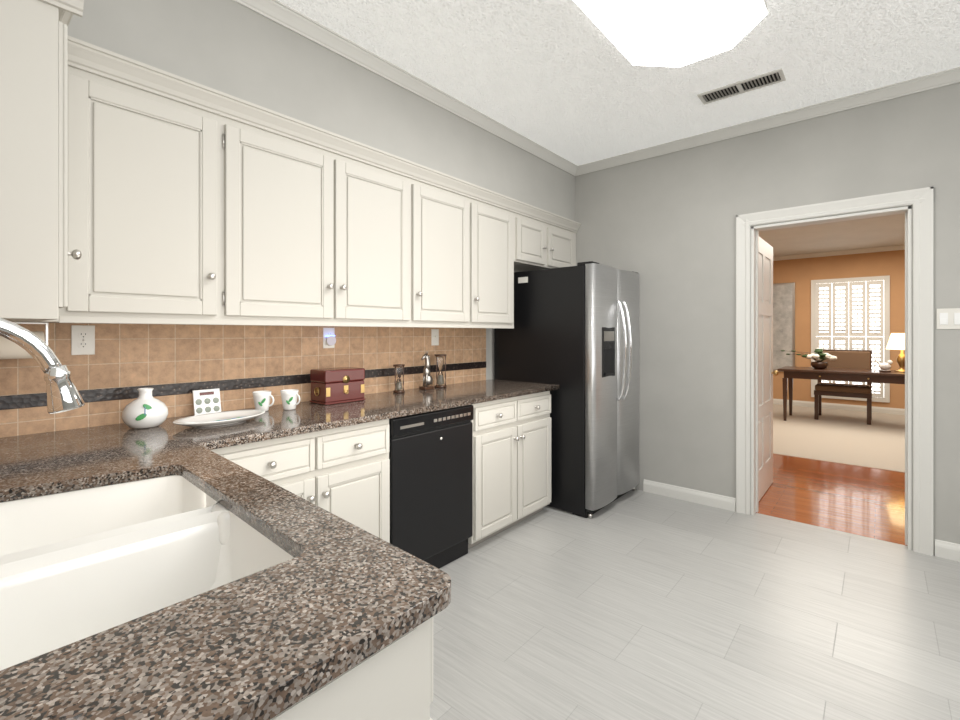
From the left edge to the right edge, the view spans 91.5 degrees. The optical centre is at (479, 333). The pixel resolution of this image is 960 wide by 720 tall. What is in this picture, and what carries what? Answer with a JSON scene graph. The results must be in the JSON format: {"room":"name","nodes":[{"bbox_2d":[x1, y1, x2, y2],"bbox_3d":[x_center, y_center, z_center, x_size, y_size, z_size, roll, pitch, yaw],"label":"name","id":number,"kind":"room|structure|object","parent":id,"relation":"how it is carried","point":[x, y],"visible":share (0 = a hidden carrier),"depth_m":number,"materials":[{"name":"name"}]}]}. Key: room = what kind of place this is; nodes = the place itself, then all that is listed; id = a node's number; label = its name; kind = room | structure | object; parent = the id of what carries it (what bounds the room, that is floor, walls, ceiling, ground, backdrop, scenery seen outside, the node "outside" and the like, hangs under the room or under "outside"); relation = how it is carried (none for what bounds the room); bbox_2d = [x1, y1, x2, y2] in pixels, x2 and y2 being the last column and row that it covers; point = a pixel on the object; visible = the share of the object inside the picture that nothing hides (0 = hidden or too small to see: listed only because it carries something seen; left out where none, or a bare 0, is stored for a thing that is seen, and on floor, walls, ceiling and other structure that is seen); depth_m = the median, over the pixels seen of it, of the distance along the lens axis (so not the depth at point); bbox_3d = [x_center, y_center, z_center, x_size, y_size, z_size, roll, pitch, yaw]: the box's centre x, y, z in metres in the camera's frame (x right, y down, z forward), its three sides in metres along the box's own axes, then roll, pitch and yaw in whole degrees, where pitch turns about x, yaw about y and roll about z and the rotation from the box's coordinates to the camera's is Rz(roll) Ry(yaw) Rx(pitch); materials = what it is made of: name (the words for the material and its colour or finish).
{"room":"kitchen","nodes":[
{"label":"kitchen","id":0,"kind":"room"},
{"bbox_2d":[486,271,519,379],"bbox_3d":[-1.545,-0.097,1.992,0.150,2.768,6.517,0,0,41],"label":"wall","id":1,"kind":"structure","parent":0,"point":[489,331],"depth_m":3.78,"materials":[{"name":"grey paint"}]},
{"bbox_2d":[0,323,485,437],"bbox_3d":[-0.177,0.191,1.937,2.000,0.464,3.012,0,0,41],"label":"tile backsplash","id":2,"kind":"structure","parent":1,"relation":"attached to","point":[174,360],"depth_m":2.18,"materials":[{"name":"tile"}]},
{"bbox_2d":[71,325,94,354],"bbox_3d":[-1.561,0.028,1.840,0.007,0.116,0.072,0,0,41],"label":"outlet","id":3,"kind":"object","parent":2,"relation":"attached to","point":[82,336],"visible":1,"depth_m":1.84,"materials":[{"name":"white plastic"}]},
{"bbox_2d":[323,328,335,347],"bbox_3d":[-0.843,0.028,2.646,0.050,0.116,0.072,0,0,41],"label":"outlet","id":4,"kind":"object","parent":2,"relation":"attached to","point":[329,340],"visible":1,"depth_m":2.64,"materials":[{"name":"white plastic"}]},
{"bbox_2d":[431,329,438,344],"bbox_3d":[-0.312,0.030,3.292,0.016,0.114,0.070,0,0,41],"label":"light switch","id":5,"kind":"object","parent":2,"relation":"attached to","point":[434,332],"visible":1,"depth_m":3.29,"materials":[{"name":"white plastic"}]},
{"bbox_2d":[11,36,580,328],"bbox_3d":[-0.500,-0.507,2.812,0.365,0.946,3.903,0,0,41],"label":"upper cabinet","id":6,"kind":"object","parent":1,"relation":"attached to","point":[190,202],"visible":0.98,"depth_m":2.04,"materials":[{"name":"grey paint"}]},
{"bbox_2d":[0,322,47,358],"bbox_3d":[-1.650,0.026,1.562,0.095,0.126,0.304,0,0,41],"label":"paper towel holder","id":7,"kind":"object","parent":6,"relation":"attached to","point":[9,349],"visible":0.56,"depth_m":1.59,"materials":[{"name":"beige paper"}]},
{"bbox_2d":[279,0,959,165],"bbox_3d":[0.336,-1.531,0.461,5.000,0.100,6.637,0,0,41],"label":"ceiling","id":8,"kind":"structure","parent":0,"point":[543,70],"depth_m":2.54,"materials":[{"name":"white paint"}]},
{"bbox_2d":[68,0,574,220],"bbox_3d":[-0.529,-1.192,2.833,0.300,0.578,3.917,0,0,41],"label":"soffit","id":9,"kind":"structure","parent":8,"relation":"attached to","point":[226,46],"depth_m":2.25,"materials":[{"name":"grey paint"}]},
{"bbox_2d":[573,0,766,66],"bbox_3d":[0.764,-1.460,1.965,0.622,0.042,1.270,0,0,41],"label":"light fixture","id":10,"kind":"object","parent":8,"relation":"attached to","point":[663,33],"visible":1,"depth_m":2.18,"materials":[{"name":"white glass"}]},
{"bbox_2d":[697,68,785,104],"bbox_3d":[1.565,-1.476,2.813,0.448,0.010,0.154,0,0,41],"label":"ceiling vent","id":11,"kind":"object","parent":8,"relation":"in","point":[776,76],"visible":1,"depth_m":2.80,"materials":[{"name":"white metal"}]},
{"bbox_2d":[430,489,959,719],"bbox_3d":[0.317,1.317,0.439,5.000,0.060,6.579,0,0,41],"label":"floor","id":12,"kind":"structure","parent":0,"point":[651,606],"depth_m":2.09,"materials":[{"name":"grey tile"}]},
{"bbox_2d":[270,617,432,719],"bbox_3d":[-0.730,0.847,0.923,1.291,0.875,0.732,0,0,41],"label":"base cabinet","id":13,"kind":"object","parent":12,"relation":"on","point":[395,682],"visible":0.15,"depth_m":0.63,"materials":[{"name":"white wood"}]},
{"bbox_2d":[211,391,550,548],"bbox_3d":[-0.678,0.847,2.384,0.634,0.875,3.020,0,0,41],"label":"base cabinet","id":14,"kind":"object","parent":12,"relation":"on","point":[344,472],"visible":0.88,"depth_m":2.22,"materials":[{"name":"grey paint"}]},
{"bbox_2d":[0,379,559,719],"bbox_3d":[-0.182,0.388,1.990,1.900,0.030,3.068,0,0,41],"label":"countertop","id":15,"kind":"structure","parent":14,"relation":"on","point":[254,646],"depth_m":0.65,"materials":[{"name":"brown stone"}]},
{"bbox_2d":[0,318,84,413],"bbox_3d":[-0.744,0.169,0.660,0.102,0.405,0.294,0,0,41],"label":"gooseneck faucet","id":16,"kind":"object","parent":15,"relation":"on","point":[63,395],"visible":1,"depth_m":0.74,"materials":[{"name":"silver metal"}]},
{"bbox_2d":[121,388,167,428],"bbox_3d":[-1.330,0.295,1.859,0.152,0.152,0.152,0,0,41],"label":"ceramic vase","id":17,"kind":"object","parent":15,"relation":"on","point":[146,411],"visible":1,"depth_m":1.81,"materials":[{"name":"white ceramic"}]},
{"bbox_2d":[0,475,293,670],"bbox_3d":[-0.759,0.512,0.923,0.927,0.215,0.549,0,0,41],"label":"sink","id":18,"kind":"object","parent":15,"relation":"in","point":[77,565],"depth_m":0.97,"materials":[{"name":"white ceramic"}]},
{"bbox_2d":[192,388,220,415],"bbox_3d":[-1.248,0.315,2.140,0.031,0.113,0.112,0,0,41],"label":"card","id":19,"kind":"object","parent":15,"relation":"on","point":[206,401],"visible":0.96,"depth_m":2.13,"materials":[{"name":"white paper"}]},
{"bbox_2d":[173,410,264,426],"bbox_3d":[-1.070,0.357,1.940,0.227,0.028,0.360,0,0,41],"label":"oval platter","id":20,"kind":"object","parent":15,"relation":"on","point":[226,417],"visible":1,"depth_m":1.95,"materials":[{"name":"white ceramic"}]},
{"bbox_2d":[252,391,273,410],"bbox_3d":[-1.038,0.326,2.232,0.093,0.092,0.084,0,0,41],"label":"cup","id":21,"kind":"object","parent":15,"relation":"on","point":[261,399],"visible":0.94,"depth_m":2.21,"materials":[{"name":"white ceramic"}]},
{"bbox_2d":[280,389,299,409],"bbox_3d":[-0.930,0.326,2.284,0.084,0.092,0.088,0,0,-32],"label":"cup","id":22,"kind":"object","parent":15,"relation":"on","point":[289,397],"visible":1,"depth_m":2.26,"materials":[{"name":"white ceramic"}]},
{"bbox_2d":[310,367,365,404],"bbox_3d":[-0.773,0.282,2.544,0.163,0.178,0.253,0,0,41],"label":"jewelry box","id":23,"kind":"object","parent":15,"relation":"on","point":[329,386],"visible":1,"depth_m":2.48,"materials":[{"name":"red"}]},
{"bbox_2d":[393,364,404,392],"bbox_3d":[-0.507,0.284,2.928,0.072,0.175,0.072,0,0,41],"label":"hourglass","id":24,"kind":"object","parent":15,"relation":"on","point":[398,367],"visible":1,"depth_m":2.91,"materials":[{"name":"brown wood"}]},
{"bbox_2d":[419,352,433,389],"bbox_3d":[-0.350,0.242,3.096,0.060,0.258,0.102,0,0,41],"label":"statuette","id":25,"kind":"object","parent":15,"relation":"on","point":[427,378],"visible":1,"depth_m":3.08,"materials":[{"name":"silver metal"}]},
{"bbox_2d":[434,354,446,387],"bbox_3d":[-0.271,0.259,3.211,0.084,0.225,0.084,0,0,41],"label":"hourglass","id":26,"kind":"object","parent":15,"relation":"on","point":[439,360],"visible":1,"depth_m":3.19,"materials":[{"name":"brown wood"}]},
{"bbox_2d":[389,405,473,568],"bbox_3d":[-0.451,0.849,2.667,0.596,0.868,0.592,0,0,41],"label":"dishwasher","id":27,"kind":"object","parent":12,"relation":"on","point":[431,453],"visible":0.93,"depth_m":2.46,"materials":[{"name":"black metal"}]},
{"bbox_2d":[494,261,638,518],"bbox_3d":[0.745,0.395,3.768,0.960,1.780,0.825,0,0,41],"label":"refrigerator","id":28,"kind":"object","parent":12,"relation":"on","point":[576,329],"visible":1,"depth_m":3.37,"materials":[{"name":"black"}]},
{"bbox_2d":[575,82,959,554],"bbox_3d":[2.455,-0.097,2.936,5.000,2.768,0.120,0,0,41],"label":"wall","id":29,"kind":"structure","parent":0,"point":[669,219],"depth_m":3.42,"materials":[{"name":"grey paint"}]},
{"bbox_2d":[233,0,959,175],"bbox_3d":[0.460,-1.448,0.374,4.400,0.066,6.367,0,0,41],"label":"crown molding","id":30,"kind":"structure","parent":29,"relation":"attached to","point":[278,12],"depth_m":2.90,"materials":[{"name":"white paint"}]},
{"bbox_2d":[643,479,959,561],"bbox_3d":[0.699,1.239,0.170,3.770,0.095,6.367,0,0,41],"label":"baseboard","id":31,"kind":"structure","parent":29,"relation":"attached to","point":[943,549],"depth_m":3.49,"materials":[{"name":"white paint"}]},
{"bbox_2d":[736,187,932,555],"bbox_3d":[2.278,0.221,3.087,1.019,2.132,0.160,0,0,41],"label":"door frame","id":32,"kind":"structure","parent":29,"relation":"in","point":[921,199],"depth_m":2.82,"materials":[{"name":"white wood"}]},
{"bbox_2d":[937,308,959,328],"bbox_3d":[2.679,-0.081,2.659,0.118,0.118,0.009,0,0,41],"label":"light switch","id":33,"kind":"object","parent":29,"relation":"attached to","point":[949,318],"visible":1,"depth_m":2.67,"materials":[{"name":"white plastic"}]},
{"bbox_2d":[759,237,778,500],"bbox_3d":[2.248,0.271,3.731,0.135,2.015,0.795,0,0,41],"label":"door","id":34,"kind":"structure","parent":0,"point":[766,372],"depth_m":3.76,"materials":[{"name":"white wood"}]},
{"bbox_2d":[756,454,906,545],"bbox_3d":[3.123,1.317,3.678,4.050,0.060,1.990,0,0,41],"label":"floor","id":35,"kind":"structure","parent":0,"point":[857,500],"depth_m":3.64,"materials":[{"name":"brown wood"}]},
{"bbox_2d":[759,213,904,256],"bbox_3d":[4.507,-1.423,5.295,4.250,0.100,6.133,0,0,41],"label":"ceiling","id":36,"kind":"structure","parent":0,"point":[889,230],"depth_m":6.58,"materials":[{"name":"paint"}]},
{"bbox_2d":[773,404,904,472],"bbox_3d":[5.096,1.315,5.984,4.050,0.064,4.079,0,0,41],"label":"carpet","id":37,"kind":"structure","parent":0,"point":[838,436],"depth_m":5.80,"materials":[{"name":"beige carpet"}]},
{"bbox_2d":[778,366,904,420],"bbox_3d":[5.371,0.902,6.459,2.050,0.760,0.720,0,0,41],"label":"writing desk","id":38,"kind":"object","parent":37,"relation":"on","point":[790,372],"visible":0.71,"depth_m":6.52,"materials":[{"name":"brown wood"}]},
{"bbox_2d":[781,348,836,368],"bbox_3d":[4.835,0.367,6.906,0.698,0.307,0.332,0,0,41],"label":"potted plant","id":39,"kind":"object","parent":38,"relation":"on","point":[818,356],"visible":1,"depth_m":6.76,"materials":[{"name":"green plant"}]},
{"bbox_2d":[875,357,892,371],"bbox_3d":[5.422,0.425,6.284,0.190,0.192,0.080,0,0,41],"label":"figurine","id":40,"kind":"object","parent":38,"relation":"on","point":[884,366],"visible":1,"depth_m":6.25,"materials":[{"name":"white ceramic"}]},
{"bbox_2d":[886,333,904,371],"bbox_3d":[5.683,0.261,6.298,0.330,0.520,0.330,0,0,41],"label":"table lamp","id":41,"kind":"object","parent":38,"relation":"on","point":[896,341],"visible":0.73,"depth_m":6.26,"materials":[{"name":"gold metal"}]},
{"bbox_2d":[814,349,871,424],"bbox_3d":[5.377,0.767,6.928,0.660,1.030,0.530,0,0,41],"label":"upholstered chair","id":42,"kind":"object","parent":37,"relation":"on","point":[849,359],"visible":0.8,"depth_m":6.92,"materials":[{"name":"brown fabric"}]},
{"bbox_2d":[773,250,904,408],"bbox_3d":[4.507,-0.043,5.295,4.250,2.660,6.133,0,0,41],"label":"wall","id":43,"kind":"structure","parent":0,"point":[800,272],"depth_m":7.95,"materials":[{"name":"orange paint"}]},
{"bbox_2d":[773,283,794,371],"bbox_3d":[5.364,-0.102,8.418,0.506,1.580,0.032,0,0,41],"label":"picture frame","id":44,"kind":"object","parent":43,"relation":"attached to","point":[783,293],"visible":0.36,"depth_m":8.35,"materials":[{"name":"grey metal"}]},
{"bbox_2d":[773,245,904,414],"bbox_3d":[6.404,-0.045,7.512,4.050,2.656,0.058,0,0,41],"label":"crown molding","id":45,"kind":"structure","parent":43,"relation":"attached to","point":[899,411],"depth_m":7.80,"materials":[{"name":"white paint"}]},
{"bbox_2d":[811,275,889,402],"bbox_3d":[6.117,0.095,7.760,1.028,2.024,0.055,0,0,41],"label":"window shutters","id":46,"kind":"object","parent":43,"relation":"attached to","point":[854,313],"visible":0.66,"depth_m":7.72,"materials":[{"name":"white paint"}]},
{"bbox_3d":[-1.188,-0.097,0.740,2.020,2.768,0.120,0,0,41],"label":"wall","id":47,"kind":"structure","parent":0,"visible":0},
{"bbox_2d":[0,0,83,320],"bbox_3d":[-1.383,-0.509,1.277,0.394,0.942,0.422,0,0,41],"label":"upper cabinet","id":48,"kind":"object","parent":47,"relation":"attached to","point":[34,253],"visible":1,"depth_m":1.26,"materials":[{"name":"grey paint"}]}
]}

